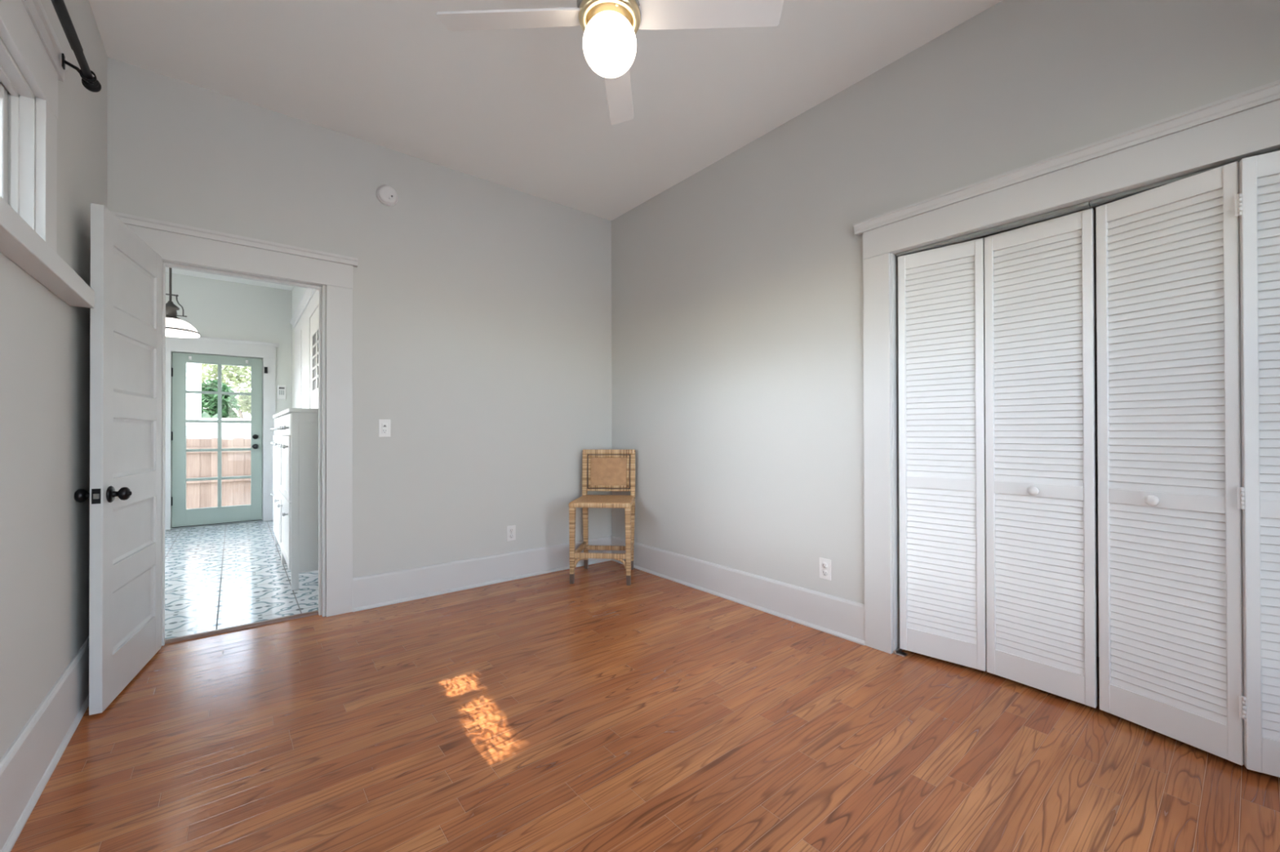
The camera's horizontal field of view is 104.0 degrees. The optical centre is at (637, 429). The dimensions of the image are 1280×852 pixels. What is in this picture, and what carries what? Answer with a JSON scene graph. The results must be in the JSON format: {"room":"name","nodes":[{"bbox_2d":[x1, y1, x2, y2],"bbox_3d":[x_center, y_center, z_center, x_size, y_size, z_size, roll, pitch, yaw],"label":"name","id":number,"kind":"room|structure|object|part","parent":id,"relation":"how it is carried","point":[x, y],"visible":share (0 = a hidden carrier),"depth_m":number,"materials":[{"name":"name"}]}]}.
{"room":"empty bedroom","nodes":[
{"label":"empty bedroom","id":0,"kind":"room"},
{"bbox_2d":[0,0,107,759],"bbox_3d":[-1.356,-0.370,0.784,0.140,2.995,4.250,0,0,-39],"label":"wall","id":1,"kind":"structure","parent":0,"point":[45,340],"depth_m":1.72,"materials":[{"name":"paint"}]},
{"bbox_2d":[0,0,68,252],"bbox_3d":[-1.404,-0.917,0.877,0.182,0.734,2.090,0,0,-39],"label":"window","id":2,"kind":"structure","parent":1,"relation":"in","point":[27,32],"depth_m":1.56,"materials":[{"name":"white paint"}]},
{"bbox_3d":[-1.691,-0.801,1.199,0.036,0.494,0.863,0,0,-39],"label":"sash","id":3,"kind":"part","parent":2,"relation":"part of","materials":[{"name":"white paint"}]},
{"bbox_3d":[-1.350,-1.251,0.923,0.042,0.067,2.090,0,0,-39],"label":"crown","id":4,"kind":"part","parent":2,"relation":"part of","materials":[{"name":"white paint"}]},
{"bbox_2d":[50,0,101,92],"bbox_3d":[-1.288,-1.234,0.945,0.082,0.071,2.106,0,0,-39],"label":"curtain rod","id":5,"kind":"object","parent":2,"relation":"attached to","point":[90,82],"visible":1,"depth_m":1.60,"materials":[{"name":"black metal"}]},
{"bbox_2d":[0,636,88,851],"bbox_3d":[-1.280,1.010,0.820,0.028,0.235,4.225,0,0,-39],"label":"baseboard","id":6,"kind":"structure","parent":1,"relation":"attached to","point":[28,765],"depth_m":1.58,"materials":[{"name":"white paint"}]},
{"bbox_2d":[0,195,94,308],"bbox_3d":[-1.052,-0.519,0.571,0.067,0.068,3.515,0,0,-39],"label":"window ledge","id":7,"kind":"object","parent":1,"relation":"attached to","point":[19,242],"visible":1,"depth_m":1.45,"materials":[{"name":"white paint"}]},
{"bbox_2d":[165,272,292,528],"bbox_3d":[-5.755,-0.336,5.687,3.280,2.995,0.150,0,0,-39],"label":"wall","id":8,"kind":"structure","parent":0,"point":[217,308],"depth_m":6.22,"materials":[{"name":"paint"}]},
{"bbox_2d":[170,352,262,528],"bbox_3d":[-5.130,0.124,6.109,0.856,2.068,0.108,0,0,-39],"label":"door","id":9,"kind":"structure","parent":8,"relation":"in","point":[182,517],"depth_m":6.10,"materials":[{"name":"green paint"}]},
{"bbox_3d":[-4.836,0.210,6.318,0.064,0.064,0.066,0,0,-39],"label":"knob","id":10,"kind":"part","parent":9,"relation":"part of","materials":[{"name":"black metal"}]},
{"bbox_2d":[164,336,279,530],"bbox_3d":[-5.152,0.025,6.143,1.195,2.284,0.214,0,0,-39],"label":"door frame","id":11,"kind":"structure","parent":8,"relation":"attached to","point":[266,351],"depth_m":6.21,"materials":[{"name":"white paint"}]},
{"bbox_3d":[-5.495,0.122,5.784,0.130,2.080,0.020,0,0,-39],"label":"casing","id":12,"kind":"part","parent":11,"relation":"part of","materials":[{"name":"white paint"}]},
{"bbox_3d":[-5.161,1.159,6.156,0.868,0.016,0.170,0,0,-39],"label":"sill","id":13,"kind":"part","parent":11,"relation":"part of","materials":[{"name":"white wood"}]},
{"bbox_3d":[-5.112,-0.995,6.100,1.120,0.155,0.022,0,0,-39],"label":"head casing","id":14,"kind":"part","parent":11,"relation":"part of","materials":[{"name":"white paint"}]},
{"bbox_3d":[-5.104,-1.095,6.086,1.195,0.045,0.054,0,0,-39],"label":"crown","id":15,"kind":"part","parent":11,"relation":"part of","materials":[{"name":"white paint"}]},
{"bbox_3d":[-4.725,0.123,6.406,0.130,2.080,0.020,0,0,-39],"label":"casing","id":16,"kind":"part","parent":11,"relation":"part of","materials":[{"name":"white paint"}]},
{"bbox_2d":[277,385,285,399],"bbox_3d":[-4.626,-0.487,6.487,0.090,0.180,0.025,0,0,-39],"label":"keypad","id":17,"kind":"object","parent":8,"relation":"attached to","point":[281,388],"visible":1,"depth_m":6.48,"materials":[{"name":"white plastic"}]},
{"bbox_2d":[164,520,318,639],"bbox_3d":[-4.418,1.212,4.022,3.290,0.116,4.403,0,0,-39],"label":"floor","id":18,"kind":"structure","parent":0,"point":[217,577],"depth_m":3.83,"materials":[{"name":"tile"}]},
{"bbox_2d":[164,610,318,644],"bbox_3d":[-2.263,1.143,2.897,0.714,0.034,0.070,0,0,-39],"label":"threshold","id":19,"kind":"object","parent":18,"relation":"on","point":[198,635],"visible":0.43,"depth_m":2.85,"materials":[{"name":"red wood"}]},
{"bbox_2d":[270,412,282,562],"bbox_3d":[-3.289,0.501,4.745,0.297,1.300,0.953,0,0,-39],"label":"cabinet","id":20,"kind":"object","parent":18,"relation":"on","point":[277,419],"visible":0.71,"depth_m":4.68,"materials":[{"name":"white paint"}]},
{"bbox_3d":[-3.511,-0.031,4.859,0.018,0.157,0.446,0,0,-39],"label":"drawer","id":21,"kind":"part","parent":20,"relation":"part of","materials":[{"name":"white paint"}]},
{"bbox_3d":[-3.371,0.769,4.677,0.026,0.475,0.897,0,0,-39],"label":"flap door","id":22,"kind":"part","parent":20,"relation":"part of","materials":[{"name":"white paint"}]},
{"bbox_3d":[-3.372,0.289,4.679,0.026,0.475,0.897,0,0,-39],"label":"flap door","id":23,"kind":"part","parent":20,"relation":"part of","materials":[{"name":"white paint"}]},
{"bbox_3d":[-3.228,-0.033,4.508,0.018,0.157,0.446,0,0,-39],"label":"drawer","id":24,"kind":"part","parent":20,"relation":"part of","materials":[{"name":"white paint"}]},
{"bbox_2d":[276,408,318,590],"bbox_3d":[-2.685,0.496,3.996,0.297,1.300,0.953,0,0,-39],"label":"cabinet","id":25,"kind":"object","parent":18,"relation":"on","point":[299,439],"visible":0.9,"depth_m":3.62,"materials":[{"name":"white paint"}]},
{"bbox_3d":[-2.907,-0.036,4.111,0.018,0.157,0.446,0,0,-39],"label":"drawer","id":26,"kind":"part","parent":25,"relation":"part of","materials":[{"name":"white paint"}]},
{"bbox_3d":[-2.766,0.764,3.929,0.026,0.475,0.897,0,0,-39],"label":"flap door","id":27,"kind":"part","parent":25,"relation":"part of","materials":[{"name":"white paint"}]},
{"bbox_3d":[-2.768,0.284,3.931,0.026,0.475,0.897,0,0,-39],"label":"flap door","id":28,"kind":"part","parent":25,"relation":"part of","materials":[{"name":"white paint"}]},
{"bbox_3d":[-2.624,-0.039,3.760,0.018,0.157,0.446,0,0,-39],"label":"drawer","id":29,"kind":"part","parent":25,"relation":"part of","materials":[{"name":"white paint"}]},
{"bbox_2d":[291,286,306,408],"bbox_3d":[-3.159,-0.345,4.957,0.140,2.995,4.248,0,0,-39],"label":"wall","id":30,"kind":"structure","parent":0,"point":[297,292],"depth_m":6.37,"materials":[{"name":"paint"}]},
{"bbox_2d":[289,288,318,408],"bbox_3d":[-3.158,-0.711,4.794,0.064,1.225,3.350,0,0,-39],"label":"wall cabinet","id":31,"kind":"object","parent":30,"relation":"in","point":[304,320],"depth_m":4.99,"materials":[{"name":"white paint"}]},
{"bbox_3d":[-3.160,-1.286,4.797,0.064,0.075,3.350,0,0,-39],"label":"crown","id":32,"kind":"part","parent":31,"relation":"part of","materials":[{"name":"white paint"}]},
{"bbox_3d":[-2.643,-0.595,4.194,0.016,0.985,1.670,0,0,-39],"label":"sash","id":33,"kind":"part","parent":31,"relation":"part of","materials":[{"name":"white paint"}]},
{"bbox_3d":[-2.671,-0.628,4.236,0.002,0.510,1.270,0,0,-39],"label":"pane","id":34,"kind":"part","parent":31,"relation":"part of","materials":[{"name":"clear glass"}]},
{"bbox_2d":[106,57,612,616],"bbox_3d":[-1.468,-0.357,3.467,3.360,2.995,0.065,0,0,-39],"label":"wall","id":35,"kind":"structure","parent":0,"point":[482,308],"depth_m":3.44,"materials":[{"name":"paint"}]},
{"bbox_2d":[110,210,358,647],"bbox_3d":[-2.241,0.031,2.866,1.092,2.217,0.194,0,0,-39],"label":"door frame","id":36,"kind":"structure","parent":35,"relation":"attached to","point":[180,246],"depth_m":3.05,"materials":[{"name":"white paint"}]},
{"bbox_2d":[74,203,161,715],"bbox_3d":[-2.311,0.115,2.274,0.170,2.020,0.699,0,0,-29],"label":"door","id":37,"kind":"structure","parent":36,"relation":"attached to","point":[125,495],"depth_m":2.17,"materials":[{"name":"white paint"}]},
{"bbox_3d":[-2.223,0.263,2.004,0.058,0.055,0.055,0,0,-29],"label":"knob","id":38,"kind":"part","parent":37,"relation":"part of","materials":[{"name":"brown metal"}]},
{"bbox_3d":[-2.144,0.263,1.977,0.026,0.060,0.003,0,0,-29],"label":"latch plate","id":39,"kind":"part","parent":37,"relation":"part of","materials":[{"name":"black metal"}]},
{"bbox_3d":[-2.126,0.263,2.059,0.058,0.055,0.055,0,0,-29],"label":"knob","id":40,"kind":"part","parent":37,"relation":"part of","materials":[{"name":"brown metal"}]},
{"bbox_3d":[-2.314,0.804,2.280,0.036,0.259,0.506,0,0,-29],"label":"panel","id":41,"kind":"part","parent":37,"relation":"part of","materials":[{"name":"white paint"}]},
{"bbox_3d":[-2.315,0.448,2.282,0.036,0.234,0.506,0,0,-29],"label":"panel","id":42,"kind":"part","parent":37,"relation":"part of","materials":[{"name":"white paint"}]},
{"bbox_3d":[-2.318,-0.638,2.287,0.036,0.260,0.506,0,0,-29],"label":"panel","id":43,"kind":"part","parent":37,"relation":"part of","materials":[{"name":"white paint"}]},
{"bbox_3d":[-2.317,-0.284,2.285,0.036,0.254,0.506,0,0,-29],"label":"panel","id":44,"kind":"part","parent":37,"relation":"part of","materials":[{"name":"white paint"}]},
{"bbox_3d":[-2.316,0.077,2.284,0.036,0.250,0.506,0,0,-29],"label":"panel","id":45,"kind":"part","parent":37,"relation":"part of","materials":[{"name":"white paint"}]},
{"bbox_3d":[-2.196,-1.055,2.813,1.092,0.045,0.044,0,0,-39],"label":"crown","id":46,"kind":"part","parent":36,"relation":"part of","materials":[{"name":"white paint"}]},
{"bbox_3d":[-2.200,-0.959,2.824,1.034,0.147,0.023,0,0,-39],"label":"head casing","id":47,"kind":"part","parent":36,"relation":"part of","materials":[{"name":"white paint"}]},
{"bbox_3d":[-1.851,0.127,3.099,0.142,2.025,0.021,0,0,-39],"label":"casing","id":48,"kind":"part","parent":36,"relation":"part of","materials":[{"name":"white paint"}]},
{"bbox_2d":[378,419,390,437],"bbox_3d":[-1.653,-0.010,3.262,0.072,0.116,0.018,0,0,-39],"label":"light switch","id":49,"kind":"object","parent":35,"relation":"attached to","point":[384,424],"visible":1,"depth_m":3.26,"materials":[{"name":"white plastic"}]},
{"bbox_2d":[376,185,398,206],"bbox_3d":[-1.635,-1.539,3.269,0.132,0.132,0.046,0,0,-39],"label":"smoke detector","id":50,"kind":"object","parent":35,"relation":"attached to","point":[386,195],"visible":1,"depth_m":3.25,"materials":[{"name":"white plastic"}]},
{"bbox_2d":[352,535,612,612],"bbox_3d":[-1.007,1.038,3.770,2.018,0.207,0.028,0,0,-39],"label":"baseboard","id":51,"kind":"structure","parent":35,"relation":"attached to","point":[377,590],"depth_m":3.56,"materials":[{"name":"white paint"}]},
{"bbox_2d":[506,524,515,541],"bbox_3d":[-0.967,0.789,3.816,0.072,0.116,0.010,0,0,-39],"label":"wall outlet","id":52,"kind":"object","parent":35,"relation":"attached to","point":[511,530],"visible":1,"depth_m":3.81,"materials":[{"name":"white plastic"}]},
{"bbox_2d":[88,0,1002,290],"bbox_3d":[-1.969,-1.930,3.113,5.950,0.150,8.928,0,0,-39],"label":"ceiling","id":53,"kind":"structure","parent":0,"point":[524,110],"depth_m":2.62,"materials":[{"name":"paint"}]},
{"bbox_2d":[165,267,199,337],"bbox_3d":[-3.556,-1.289,3.802,0.343,1.117,0.343,0,0,-39],"label":"pendant lamp","id":54,"kind":"object","parent":53,"relation":"hanging from","point":[175,326],"visible":0.65,"depth_m":3.79,"materials":[{"name":"grey metal"}]},
{"bbox_3d":[-3.556,-1.375,3.802,0.015,0.905,0.015,0,0,-39],"label":"rod","id":55,"kind":"part","parent":54,"relation":"part of","materials":[{"name":"grey metal"}]},
{"bbox_3d":[-3.507,-0.948,3.839,0.064,0.159,0.011,0,0,-39],"label":"yoke arm","id":56,"kind":"part","parent":54,"relation":"part of","materials":[{"name":"grey metal"}]},
{"bbox_3d":[-3.555,-0.787,3.799,0.340,0.112,0.340,0,0,-39],"label":"lamp shade","id":57,"kind":"part","parent":54,"relation":"part of","materials":[{"name":"white"}]},
{"bbox_2d":[435,0,783,124],"bbox_3d":[-0.102,-1.580,1.809,0.942,0.572,0.942,0,0,-43],"label":"ceiling fan","id":58,"kind":"object","parent":53,"relation":"hanging from","point":[610,28],"visible":1,"depth_m":1.79,"materials":[{"name":"silver metal"}]},
{"bbox_3d":[-0.453,-1.498,1.823,0.532,0.036,0.115,0,0,2],"label":"blade","id":59,"kind":"part","parent":58,"relation":"part of","materials":[{"name":"white wood"}]},
{"bbox_3d":[-0.102,-1.388,1.808,0.194,0.189,0.194,0,0,-39],"label":"globe","id":60,"kind":"part","parent":58,"relation":"part of","materials":[{"name":"white glass"}]},
{"bbox_3d":[-0.087,-1.497,2.159,0.115,0.036,0.532,0,0,2],"label":"blade","id":61,"kind":"part","parent":58,"relation":"part of","materials":[{"name":"white wood"}]},
{"bbox_3d":[0.249,-1.500,1.794,0.532,0.036,0.115,0,0,2],"label":"blade","id":62,"kind":"part","parent":58,"relation":"part of","materials":[{"name":"white wood"}]},
{"bbox_2d":[10,560,1279,851],"bbox_3d":[0.183,1.189,1.962,4.040,0.120,4.465,0,0,-39],"label":"floor","id":63,"kind":"structure","parent":0,"point":[598,712],"depth_m":1.77,"materials":[{"name":"brown wood"}]},
{"bbox_2d":[568,449,635,585],"bbox_3d":[-0.259,0.650,3.900,0.464,0.980,0.481,0,0,6],"label":"counter stool","id":64,"kind":"object","parent":63,"relation":"on","point":[602,470],"visible":1,"depth_m":4.08,"materials":[{"name":"wicker"}]},
{"bbox_3d":[-0.485,0.805,3.708,0.045,0.526,0.045,0,0,6],"label":"leg","id":65,"kind":"part","parent":64,"relation":"part of","materials":[{"name":"wicker"}]},
{"bbox_3d":[-0.438,0.368,4.129,0.039,0.409,0.060,0,0,6],"label":"post","id":66,"kind":"part","parent":64,"relation":"part of","materials":[{"name":"wicker"}]},
{"bbox_3d":[-0.433,0.806,4.121,0.047,0.528,0.045,0,0,6],"label":"leg","id":67,"kind":"part","parent":64,"relation":"part of","materials":[{"name":"wicker"}]},
{"bbox_3d":[-0.281,0.556,3.682,0.464,0.034,0.042,0,0,5],"label":"seat rail","id":68,"kind":"part","parent":64,"relation":"part of","materials":[{"name":"wicker"}]},
{"bbox_3d":[-0.260,0.550,3.896,0.455,0.031,0.460,0,0,5],"label":"seat","id":69,"kind":"part","parent":64,"relation":"part of","materials":[{"name":"wicker"}]},
{"bbox_3d":[-0.240,0.343,4.112,0.342,0.269,0.032,0,0,6],"label":"backrest","id":70,"kind":"part","parent":64,"relation":"part of","materials":[{"name":"wicker"}]},
{"bbox_3d":[-0.240,0.494,4.103,0.364,0.019,0.034,0,0,5],"label":"rail","id":71,"kind":"part","parent":64,"relation":"part of","materials":[{"name":"wicker"}]},
{"bbox_3d":[-0.239,0.182,4.121,0.438,0.041,0.042,0,0,5],"label":"rail","id":72,"kind":"part","parent":64,"relation":"part of","materials":[{"name":"wicker"}]},
{"bbox_3d":[-0.073,0.803,3.668,0.045,0.526,0.045,0,0,5],"label":"leg","id":73,"kind":"part","parent":64,"relation":"part of","materials":[{"name":"wicker"}]},
{"bbox_3d":[-0.045,0.804,4.083,0.047,0.528,0.045,0,0,6],"label":"leg","id":74,"kind":"part","parent":64,"relation":"part of","materials":[{"name":"wicker"}]},
{"bbox_3d":[-0.041,0.367,4.091,0.039,0.409,0.060,0,0,5],"label":"post","id":75,"kind":"part","parent":64,"relation":"part of","materials":[{"name":"wicker"}]},
{"bbox_2d":[611,0,1279,604],"bbox_3d":[1.145,-0.366,2.804,0.110,2.995,4.250,0,0,-39],"label":"wall","id":76,"kind":"structure","parent":0,"point":[737,295],"depth_m":2.88,"materials":[{"name":"paint"}]},
{"bbox_2d":[611,536,865,645],"bbox_3d":[0.478,1.033,3.517,0.028,0.207,2.288,0,0,-39],"label":"baseboard","id":77,"kind":"structure","parent":76,"relation":"attached to","point":[842,618],"depth_m":3.16,"materials":[{"name":"white paint"}]},
{"bbox_2d":[819,557,831,580],"bbox_3d":[1.055,0.785,2.818,0.010,0.116,0.072,0,0,-39],"label":"wall outlet","id":78,"kind":"object","parent":76,"relation":"attached to","point":[824,564],"visible":1,"depth_m":2.81,"materials":[{"name":"white plastic"}]},
{"bbox_2d":[822,569,827,576],"bbox_3d":[1.053,0.806,2.816,0.003,0.035,0.035,0,0,-39],"label":"socket","id":79,"kind":"object","parent":78,"relation":"attached to","point":[824,572],"depth_m":2.81,"materials":[{"name":"grey plastic"}]},
{"bbox_2d":[822,562,827,568],"bbox_3d":[1.053,0.764,2.816,0.003,0.035,0.035,0,0,-39],"label":"socket","id":80,"kind":"object","parent":78,"relation":"attached to","point":[824,565],"depth_m":2.81,"materials":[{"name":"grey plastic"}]},
{"bbox_2d":[897,208,1097,708],"bbox_3d":[1.581,0.112,2.270,0.078,1.984,0.739,0,0,-42],"label":"door","id":81,"kind":"structure","parent":76,"relation":"in","point":[1028,300],"depth_m":2.23,"materials":[{"name":"white paint"}]},
{"bbox_3d":[1.461,0.113,2.417,0.360,1.984,0.028,0,0,43],"label":"panel","id":82,"kind":"part","parent":81,"relation":"part of","materials":[{"name":"white paint"}]},
{"bbox_3d":[1.682,0.259,2.124,0.036,0.039,0.039,0,0,-36],"label":"knob","id":83,"kind":"part","parent":81,"relation":"part of","materials":[{"name":"white plastic"}]},
{"bbox_3d":[1.708,0.111,2.139,0.028,1.984,0.374,0,0,-36],"label":"panel","id":84,"kind":"part","parent":81,"relation":"part of","materials":[{"name":"white paint"}]},
{"bbox_2d":[853,80,1279,657],"bbox_3d":[1.787,0.016,1.968,0.164,2.220,1.856,0,0,-39],"label":"trim","id":85,"kind":"structure","parent":76,"relation":"attached to","point":[1232,129],"depth_m":2.22,"materials":[{"name":"white paint"}]},
{"bbox_3d":[1.238,0.117,2.580,0.024,2.026,0.135,0,0,-39],"label":"casing","id":86,"kind":"part","parent":85,"relation":"part of","materials":[{"name":"white paint"}]},
{"bbox_3d":[1.741,-1.069,1.938,0.052,0.052,1.856,0,0,-39],"label":"crown","id":87,"kind":"part","parent":85,"relation":"part of","materials":[{"name":"white paint"}]},
{"bbox_3d":[1.753,-0.972,1.944,0.026,0.142,1.784,0,0,-39],"label":"head casing","id":88,"kind":"part","parent":85,"relation":"part of","materials":[{"name":"white paint"}]},
{"bbox_2d":[1095,151,1279,777],"bbox_3d":[2.015,0.108,1.666,0.128,1.984,0.729,0,0,-39],"label":"door","id":89,"kind":"structure","parent":76,"relation":"in","point":[1188,269],"depth_m":1.74,"materials":[{"name":"white paint"}]},
{"bbox_3d":[1.872,0.257,1.817,0.036,0.039,0.039,0,0,-25],"label":"knob","id":90,"kind":"part","parent":89,"relation":"part of","materials":[{"name":"white plastic"}]},
{"bbox_3d":[2.127,0.107,1.524,0.372,1.984,0.028,0,0,36],"label":"panel","id":91,"kind":"part","parent":89,"relation":"part of","materials":[{"name":"white paint"}]},
{"bbox_2d":[956,207,1098,657],"bbox_3d":[2.119,-0.104,2.233,0.690,2.460,1.670,0,0,-39],"label":"wall","id":92,"kind":"structure","parent":0,"point":[1094,208],"depth_m":2.49,"materials":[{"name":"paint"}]},
{"label":"outside","id":93,"kind":"structure","parent":0,"visible":0},
{"bbox_3d":[-0.229,1.743,4.412,80.000,0.100,80.000,0,0,-39],"label":"ground","id":94,"kind":"structure","parent":93,"visible":0},
{"bbox_2d":[186,362,201,439],"bbox_3d":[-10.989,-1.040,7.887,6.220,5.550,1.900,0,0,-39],"label":"house","id":95,"kind":"structure","parent":94,"relation":"on","point":[193,371],"depth_m":9.19,"materials":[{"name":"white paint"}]},
{"bbox_2d":[201,411,232,418],"bbox_3d":[-10.155,0.653,11.873,0.702,2.204,1.209,0,0,41],"label":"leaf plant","id":96,"kind":"object","parent":94,"relation":"on","point":[205,415],"visible":0.06,"depth_m":12.02,"materials":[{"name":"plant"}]},
{"bbox_2d":[186,438,250,509],"bbox_3d":[-7.176,0.934,8.398,5.804,1.590,0.124,0,0,-39],"label":"wooden fence","id":97,"kind":"object","parent":94,"relation":"on","point":[199,494],"visible":0.05,"depth_m":8.46,"materials":[{"name":"brown wood"}]},
{"bbox_3d":[-7.187,0.839,8.412,5.800,0.090,0.042,0,0,-39],"label":"rail","id":98,"kind":"part","parent":97,"relation":"part of","materials":[{"name":"brown wood"}]},
{"bbox_3d":[-7.188,0.339,8.415,5.800,0.090,0.042,0,0,-39],"label":"rail","id":99,"kind":"part","parent":97,"relation":"part of","materials":[{"name":"brown wood"}]},
{"bbox_2d":[201,378,240,418],"bbox_3d":[-11.096,0.204,13.142,1.045,3.124,1.088,0,0,-39],"label":"tree","id":100,"kind":"object","parent":94,"relation":"on","point":[210,402],"visible":0.39,"depth_m":12.98,"materials":[{"name":"green plant"}]},
{"bbox_2d":[201,417,250,439],"bbox_3d":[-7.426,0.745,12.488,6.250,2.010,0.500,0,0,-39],"label":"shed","id":101,"kind":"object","parent":94,"relation":"on","point":[209,430],"visible":0.02,"depth_m":10.98,"materials":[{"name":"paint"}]},
{"bbox_2d":[201,364,251,418],"bbox_3d":[-12.671,-0.426,15.567,2.180,4.414,2.350,0,0,11],"label":"tree","id":102,"kind":"object","parent":94,"relation":"on","point":[244,401],"visible":0.3,"depth_m":15.26,"materials":[{"name":"green plant"}]}
]}

